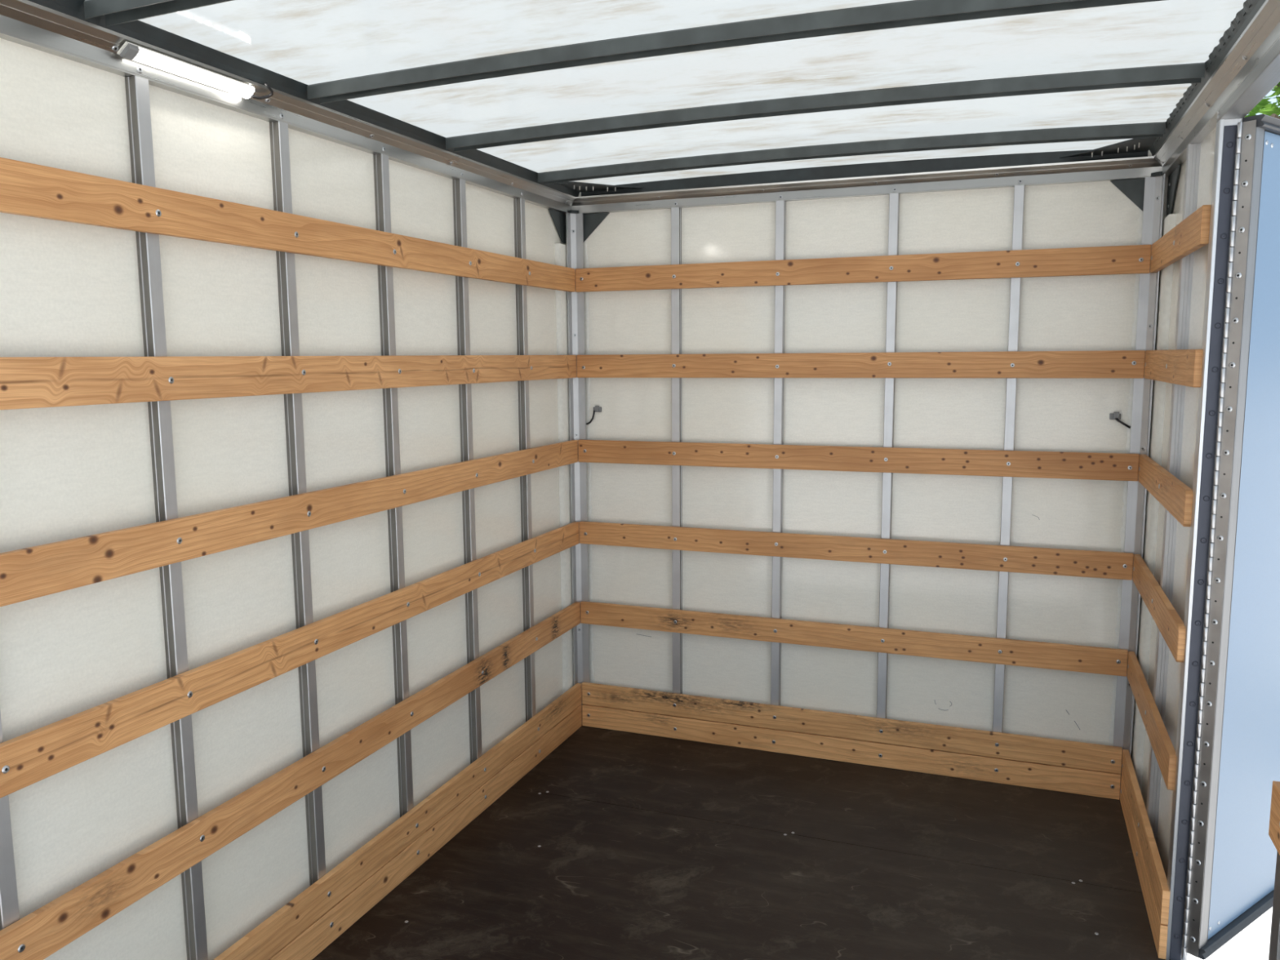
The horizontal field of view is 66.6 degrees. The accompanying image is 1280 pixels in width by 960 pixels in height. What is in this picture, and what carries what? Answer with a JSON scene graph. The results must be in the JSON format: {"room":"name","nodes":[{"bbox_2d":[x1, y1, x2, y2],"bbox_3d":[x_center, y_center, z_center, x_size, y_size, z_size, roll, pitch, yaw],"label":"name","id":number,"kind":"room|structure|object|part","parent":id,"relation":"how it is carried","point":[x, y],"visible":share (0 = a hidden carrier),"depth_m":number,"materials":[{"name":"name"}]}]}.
{"room":"cargo space","nodes":[
{"label":"cargo space","id":0,"kind":"room"},
{"bbox_2d":[0,38,573,959],"bbox_3d":[-0.818,0.143,2.831,0.041,2.360,3.020,2,8,21],"label":"wall","id":1,"kind":"structure","parent":0,"point":[68,289],"depth_m":2.38,"materials":[{"name":"white plastic"}]},
{"bbox_2d":[0,711,19,930],"bbox_3d":[-1.204,0.300,1.778,0.030,2.200,0.034,2,8,21],"label":"wall post","id":2,"kind":"object","parent":1,"relation":"attached to","point":[9,904],"visible":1,"depth_m":1.83,"materials":[{"name":"metal"}]},
{"bbox_2d":[124,75,208,959],"bbox_3d":[-1.049,0.247,2.186,0.030,2.200,0.034,2,8,21],"label":"wall post","id":3,"kind":"object","parent":1,"relation":"attached to","point":[137,91],"visible":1,"depth_m":2.15,"materials":[{"name":"metal"}]},
{"bbox_2d":[116,41,273,99],"bbox_3d":[-0.967,-0.904,2.163,0.046,0.041,0.419,2,8,21],"label":"lamp","id":4,"kind":"object","parent":1,"relation":"attached to","point":[129,51],"visible":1,"depth_m":2.13,"materials":[{"name":"grey plastic"}]},
{"bbox_2d":[0,157,575,292],"bbox_3d":[-0.795,-0.653,2.691,0.021,0.095,2.930,2,8,21],"label":"board","id":5,"kind":"object","parent":1,"relation":"attached to","point":[26,188],"visible":1,"depth_m":2.27,"materials":[{"name":"brown wood"}]},
{"bbox_2d":[0,0,575,213],"bbox_3d":[-0.802,-0.956,2.671,0.061,0.062,3.000,2,8,21],"label":"trim","id":6,"kind":"structure","parent":1,"relation":"attached to","point":[26,23],"depth_m":2.35,"materials":[{"name":"metal"}]},
{"bbox_2d":[0,355,576,409],"bbox_3d":[-0.792,-0.301,2.736,0.021,0.095,2.930,2,8,21],"label":"board","id":7,"kind":"object","parent":1,"relation":"attached to","point":[25,382],"visible":1,"depth_m":2.28,"materials":[{"name":"brown wood"}]},
{"bbox_2d":[0,440,577,606],"bbox_3d":[-0.790,0.053,2.781,0.021,0.095,2.930,2,8,21],"label":"board","id":8,"kind":"object","parent":1,"relation":"attached to","point":[43,570],"visible":1,"depth_m":2.31,"materials":[{"name":"brown wood"}]},
{"bbox_2d":[0,521,578,798],"bbox_3d":[-0.787,0.403,2.825,0.021,0.095,2.930,2,8,21],"label":"board","id":9,"kind":"object","parent":1,"relation":"attached to","point":[28,758],"visible":1,"depth_m":2.32,"materials":[{"name":"brown wood"}]},
{"bbox_2d":[0,601,580,959],"bbox_3d":[-0.784,0.752,2.870,0.021,0.095,2.930,2,8,21],"label":"board","id":10,"kind":"object","parent":1,"relation":"attached to","point":[38,935],"visible":1,"depth_m":2.36,"materials":[{"name":"brown wood"}]},
{"bbox_2d":[269,120,326,885],"bbox_3d":[-0.898,0.196,2.583,0.030,2.200,0.034,2,8,21],"label":"wall post","id":11,"kind":"object","parent":1,"relation":"attached to","point":[279,138],"visible":0.66,"depth_m":2.55,"materials":[{"name":"metal"}]},
{"bbox_2d":[27,0,579,196],"bbox_3d":[-0.796,-1.005,2.662,0.073,0.034,3.000,2,8,21],"label":"trim","id":12,"kind":"structure","parent":1,"relation":"attached to","point":[140,30],"depth_m":2.32,"materials":[{"name":"grey metal"}]},
{"bbox_2d":[373,153,413,817],"bbox_3d":[-0.747,0.144,2.979,0.030,2.200,0.034,2,8,21],"label":"wall post","id":13,"kind":"object","parent":1,"relation":"attached to","point":[381,171],"visible":0.66,"depth_m":2.94,"materials":[{"name":"metal"}]},
{"bbox_2d":[213,683,582,959],"bbox_3d":[-0.781,1.162,2.922,0.021,0.194,2.930,2,8,21],"label":"baseboard","id":14,"kind":"structure","parent":1,"relation":"attached to","point":[304,926],"depth_m":3.02,"materials":[{"name":"brown wood"}]},
{"bbox_2d":[452,178,482,764],"bbox_3d":[-0.594,0.092,3.381,0.030,2.200,0.034,2,8,21],"label":"wall post","id":15,"kind":"object","parent":1,"relation":"attached to","point":[459,184],"visible":0.66,"depth_m":3.35,"materials":[{"name":"metal"}]},
{"bbox_2d":[513,197,536,721],"bbox_3d":[-0.443,0.041,3.778,0.030,2.200,0.034,2,8,21],"label":"wall post","id":16,"kind":"object","parent":1,"relation":"attached to","point":[518,203],"visible":0.66,"depth_m":3.74,"materials":[{"name":"metal"}]},
{"bbox_2d":[548,208,566,243],"bbox_3d":[-0.334,-1.033,3.974,0.004,0.119,0.168,2,8,21],"label":"gusset plate","id":17,"kind":"object","parent":1,"relation":"attached to","point":[558,218],"visible":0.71,"depth_m":3.99,"materials":[{"name":"grey metal"}]},
{"bbox_2d":[138,0,1246,185],"bbox_3d":[0.215,-0.990,2.279,2.231,0.017,3.000,2,8,21],"label":"ceiling","id":18,"kind":"structure","parent":0,"point":[306,42],"depth_m":2.35,"materials":[{"name":"white plastic"}]},
{"bbox_2d":[83,0,233,26],"bbox_3d":[-0.077,-0.871,1.516,2.086,0.051,0.050,2,8,21],"label":"bow","id":19,"kind":"object","parent":18,"relation":"attached to","point":[116,11],"visible":1,"depth_m":1.85,"materials":[{"name":"grey metal"}]},
{"bbox_2d":[556,181,643,192],"bbox_3d":[-0.155,-1.157,3.852,0.274,0.020,0.228,2,8,21],"label":"plate","id":20,"kind":"object","parent":18,"relation":"attached to","point":[581,187],"visible":0.99,"depth_m":3.88,"materials":[{"name":"black metal"}]},
{"bbox_2d":[306,0,1164,103],"bbox_3d":[0.148,-0.948,2.106,2.086,0.051,0.050,2,8,21],"label":"bow","id":21,"kind":"object","parent":18,"relation":"attached to","point":[913,12],"visible":1,"depth_m":2.10,"materials":[{"name":"grey metal"}]},
{"bbox_2d":[445,62,1205,151],"bbox_3d":[0.376,-1.026,2.705,2.086,0.051,0.050,2,8,21],"label":"bow","id":22,"kind":"object","parent":18,"relation":"attached to","point":[1184,73],"visible":1,"depth_m":2.62,"materials":[{"name":"grey metal"}]},
{"bbox_2d":[537,121,1165,184],"bbox_3d":[0.602,-1.103,3.299,2.086,0.051,0.050,2,8,21],"label":"bow","id":23,"kind":"object","parent":18,"relation":"attached to","point":[1148,130],"visible":1,"depth_m":3.23,"materials":[{"name":"grey metal"}]},
{"bbox_2d":[1059,137,1157,157],"bbox_3d":[1.538,-1.089,3.216,0.274,0.020,0.228,2,8,21],"label":"plate","id":24,"kind":"object","parent":18,"relation":"attached to","point":[1139,144],"visible":0.99,"depth_m":3.22,"materials":[{"name":"black metal"}]},
{"bbox_2d":[312,725,1164,959],"bbox_3d":[0.232,1.347,2.576,2.235,0.102,3.000,2,8,21],"label":"floor","id":25,"kind":"structure","parent":0,"point":[615,845],"depth_m":3.08,"materials":[{"name":"brown wood"}]},
{"bbox_2d":[565,209,590,706],"bbox_3d":[-0.266,-0.015,4.159,0.075,2.212,0.028,-3,8,-23],"label":"post","id":26,"kind":"object","parent":25,"relation":"on","point":[574,222],"visible":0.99,"depth_m":4.14,"materials":[{"name":"metal"}]},
{"bbox_3d":[0.637,1.169,3.636,2.232,0.020,0.702,2,8,21],"label":"panel","id":27,"kind":"part","parent":25,"relation":"part of","materials":[{"name":"brown wood"}]},
{"bbox_2d":[1113,171,1164,789],"bbox_3d":[1.742,0.066,3.405,0.028,2.212,0.075,-4,8,-25],"label":"post","id":28,"kind":"object","parent":25,"relation":"on","point":[1153,197],"visible":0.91,"depth_m":3.39,"materials":[{"name":"metal"}]},
{"bbox_2d":[578,150,1168,746],"bbox_3d":[0.756,0.005,3.828,2.235,2.360,0.023,2,8,21],"label":"wall","id":29,"kind":"structure","parent":0,"point":[1086,313],"depth_m":3.75,"materials":[{"name":"white plastic"}]},
{"bbox_2d":[586,405,601,424],"bbox_3d":[-0.202,-0.275,4.137,0.079,0.083,0.020,2,8,21],"label":"hook","id":30,"kind":"object","parent":29,"relation":"attached to","point":[597,408],"visible":1,"depth_m":4.13,"materials":[{"name":"grey plastic"}]},
{"bbox_2d":[582,212,609,242],"bbox_3d":[-0.192,-1.044,4.037,0.145,0.115,0.004,2,8,21],"label":"gusset plate","id":31,"kind":"object","parent":29,"relation":"attached to","point":[591,221],"visible":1,"depth_m":4.04,"materials":[{"name":"grey metal"}]},
{"bbox_2d":[671,207,682,693],"bbox_3d":[0.153,0.004,4.033,0.034,2.200,0.030,2,8,21],"label":"wall post","id":32,"kind":"object","parent":29,"relation":"attached to","point":[676,212],"visible":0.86,"depth_m":4.00,"materials":[{"name":"metal"}]},
{"bbox_2d":[770,200,786,706],"bbox_3d":[0.549,0.020,3.884,0.034,2.200,0.030,2,8,21],"label":"wall post","id":33,"kind":"object","parent":29,"relation":"attached to","point":[780,206],"visible":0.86,"depth_m":3.85,"materials":[{"name":"metal"}]},
{"bbox_2d":[582,682,1122,799],"bbox_3d":[0.746,1.025,3.911,2.134,0.194,0.021,2,8,21],"label":"baseboard","id":34,"kind":"structure","parent":29,"relation":"attached to","point":[1082,768],"depth_m":3.85,"materials":[{"name":"brown wood"}]},
{"bbox_2d":[580,600,1128,676],"bbox_3d":[0.743,0.615,3.859,2.134,0.095,0.021,2,8,21],"label":"board","id":35,"kind":"object","parent":29,"relation":"attached to","point":[1067,657],"visible":1,"depth_m":3.80,"materials":[{"name":"brown wood"}]},
{"bbox_2d":[579,520,1133,580],"bbox_3d":[0.741,0.265,3.814,2.134,0.095,0.021,2,8,21],"label":"board","id":36,"kind":"object","parent":29,"relation":"attached to","point":[1033,560],"visible":1,"depth_m":3.75,"materials":[{"name":"brown wood"}]},
{"bbox_2d":[577,439,1139,481],"bbox_3d":[0.738,-0.084,3.770,2.134,0.095,0.021,2,8,21],"label":"board","id":37,"kind":"object","parent":29,"relation":"attached to","point":[995,463],"visible":1,"depth_m":3.71,"materials":[{"name":"brown wood"}]},
{"bbox_2d":[576,350,1145,377],"bbox_3d":[0.736,-0.438,3.725,2.134,0.095,0.021,2,8,21],"label":"board","id":38,"kind":"object","parent":29,"relation":"attached to","point":[1119,363],"visible":1,"depth_m":3.66,"materials":[{"name":"brown wood"}]},
{"bbox_2d":[575,244,1151,292],"bbox_3d":[0.733,-0.790,3.680,2.134,0.095,0.021,2,8,21],"label":"board","id":39,"kind":"object","parent":29,"relation":"attached to","point":[1131,259],"visible":1,"depth_m":3.62,"materials":[{"name":"brown wood"}]},
{"bbox_2d":[581,149,1147,196],"bbox_3d":[0.738,-1.151,3.656,2.085,0.051,0.036,2,8,21],"label":"trim","id":40,"kind":"structure","parent":29,"relation":"attached to","point":[872,169],"depth_m":3.60,"materials":[{"name":"grey metal"}]},
{"bbox_2d":[571,155,1167,213],"bbox_3d":[0.734,-1.092,3.652,2.235,0.062,0.061,2,8,21],"label":"trim","id":41,"kind":"structure","parent":29,"relation":"attached to","point":[1140,167],"depth_m":3.59,"materials":[{"name":"metal"}]},
{"bbox_2d":[876,193,899,718],"bbox_3d":[0.947,0.036,3.734,0.034,2.200,0.030,2,8,21],"label":"wall post","id":42,"kind":"object","parent":29,"relation":"attached to","point":[894,198],"visible":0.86,"depth_m":3.70,"materials":[{"name":"metal"}]},
{"bbox_2d":[992,185,1024,732],"bbox_3d":[1.349,0.052,3.583,0.034,2.200,0.030,2,8,21],"label":"wall post","id":43,"kind":"object","parent":29,"relation":"attached to","point":[1019,190],"visible":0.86,"depth_m":3.55,"materials":[{"name":"metal"}]},
{"bbox_2d":[1109,411,1130,428],"bbox_3d":[1.688,-0.211,3.425,0.069,0.058,0.020,2,8,21],"label":"stub","id":44,"kind":"object","parent":29,"relation":"attached to","point":[1116,415],"visible":1,"depth_m":3.42,"materials":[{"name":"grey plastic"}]},
{"bbox_2d":[1110,178,1145,211],"bbox_3d":[1.681,-0.972,3.333,0.140,0.109,0.004,2,8,21],"label":"gusset plate","id":45,"kind":"object","parent":29,"relation":"attached to","point":[1134,189],"visible":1,"depth_m":3.33,"materials":[{"name":"grey metal"}]},
{"bbox_2d":[1130,126,1216,879],"bbox_3d":[1.272,0.228,2.046,0.041,2.360,3.020,2,8,21],"label":"wall","id":46,"kind":"structure","parent":0,"point":[1168,286],"depth_m":3.08,"materials":[{"name":"white plastic"}]},
{"bbox_2d":[1120,749,1169,959],"bbox_3d":[1.573,1.127,3.061,0.021,0.194,0.998,2,8,21],"label":"baseboard","id":47,"kind":"structure","parent":46,"relation":"attached to","point":[1150,870],"depth_m":2.90,"materials":[{"name":"brown wood"}]},
{"bbox_2d":[1126,651,1176,790],"bbox_3d":[1.574,0.715,3.019,0.021,0.095,0.976,2,8,21],"label":"board","id":48,"kind":"object","parent":46,"relation":"attached to","point":[1164,751],"visible":1,"depth_m":2.87,"materials":[{"name":"brown wood"}]},
{"bbox_2d":[1132,554,1186,662],"bbox_3d":[1.569,0.367,2.969,0.021,0.095,0.990,2,8,21],"label":"board","id":49,"kind":"object","parent":46,"relation":"attached to","point":[1169,623],"visible":1,"depth_m":2.81,"materials":[{"name":"brown wood"}]},
{"bbox_2d":[1137,453,1192,526],"bbox_3d":[1.571,0.016,2.935,0.021,0.095,0.966,2,8,21],"label":"board","id":50,"kind":"object","parent":46,"relation":"attached to","point":[1175,496],"visible":1,"depth_m":2.77,"materials":[{"name":"brown wood"}]},
{"bbox_2d":[1165,164,1180,217],"bbox_3d":[1.736,-0.940,3.177,0.006,0.134,0.230,2,8,21],"label":"gusset plate","id":51,"kind":"object","parent":46,"relation":"attached to","point":[1173,177],"visible":0.98,"depth_m":3.19,"materials":[{"name":"metal"}]},
{"bbox_2d":[1146,142,1200,844],"bbox_3d":[1.588,0.135,2.919,0.030,2.200,0.034,2,8,21],"label":"wall post","id":52,"kind":"object","parent":46,"relation":"attached to","point":[1193,157],"visible":0.66,"depth_m":2.88,"materials":[{"name":"metal"}]},
{"bbox_2d":[1144,349,1203,387],"bbox_3d":[1.567,-0.337,2.886,0.021,0.095,0.974,2,8,21],"label":"board","id":53,"kind":"object","parent":46,"relation":"attached to","point":[1177,366],"visible":1,"depth_m":2.71,"materials":[{"name":"brown wood"}]},
{"bbox_2d":[1150,204,1210,272],"bbox_3d":[1.569,-0.691,2.855,0.021,0.095,0.944,2,8,21],"label":"board","id":54,"kind":"object","parent":46,"relation":"attached to","point":[1191,234],"visible":1,"depth_m":2.69,"materials":[{"name":"brown wood"}]},
{"bbox_2d":[1164,118,1242,959],"bbox_3d":[1.426,0.215,2.475,0.052,2.175,0.060,2,8,21],"label":"trim","id":55,"kind":"structure","parent":46,"relation":"attached to","point":[1226,160],"depth_m":2.45,"materials":[{"name":"metal"}]},
{"bbox_2d":[1149,0,1266,155],"bbox_3d":[1.218,-0.921,1.889,0.078,0.034,2.968,2,8,21],"label":"trim","id":56,"kind":"structure","parent":46,"relation":"attached to","point":[1243,17],"depth_m":2.24,"materials":[{"name":"grey metal"}]},
{"bbox_2d":[1153,0,1279,177],"bbox_3d":[1.232,-0.874,1.907,0.061,0.062,3.000,2,8,21],"label":"trim","id":57,"kind":"structure","parent":46,"relation":"attached to","point":[1262,33],"depth_m":2.29,"materials":[{"name":"metal"}]},
{"bbox_2d":[1182,114,1279,959],"bbox_3d":[1.817,0.161,2.697,0.935,2.130,0.053,-6,9,-36],"label":"door","id":58,"kind":"structure","parent":46,"relation":"in","point":[1232,864],"depth_m":2.50,"materials":[{"name":"metal"}]},
{"bbox_2d":[1216,38,1279,123],"bbox_3d":[1.244,-0.822,1.882,0.054,0.034,1.040,2,8,21],"label":"trim","id":59,"kind":"structure","parent":46,"relation":"attached to","point":[1265,75],"depth_m":2.07,"materials":[{"name":"metal"}]},
{"bbox_2d":[1268,850,1279,959],"bbox_3d":[1.077,0.334,1.559,0.052,2.175,0.045,2,8,21],"label":"trim","id":60,"kind":"structure","parent":46,"relation":"attached to","point":[1274,945],"depth_m":1.62,"materials":[{"name":"metal"}]},
{"bbox_2d":[1268,781,1279,855],"bbox_3d":[0.881,0.602,1.162,0.021,0.095,0.970,2,8,21],"label":"board","id":61,"kind":"object","parent":46,"relation":"attached to","point":[1274,820],"visible":1,"depth_m":1.58,"materials":[{"name":"brown wood"}]},
{"label":"outside","id":62,"kind":"structure","parent":0,"visible":0},
{"bbox_2d":[1186,906,1272,959],"bbox_3d":[-0.251,1.653,4.363,120.000,0.150,120.000,2,8,21],"label":"ground","id":63,"kind":"structure","parent":62,"point":[1252,943],"depth_m":3.50,"materials":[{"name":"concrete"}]},
{"bbox_2d":[1244,81,1279,119],"bbox_3d":[4.993,-1.363,6.686,2.419,5.184,2.481,2,8,21],"label":"tree","id":64,"kind":"object","parent":63,"relation":"on","point":[1264,107],"visible":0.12,"depth_m":6.53,"materials":[{"name":"green plant"}]}
]}

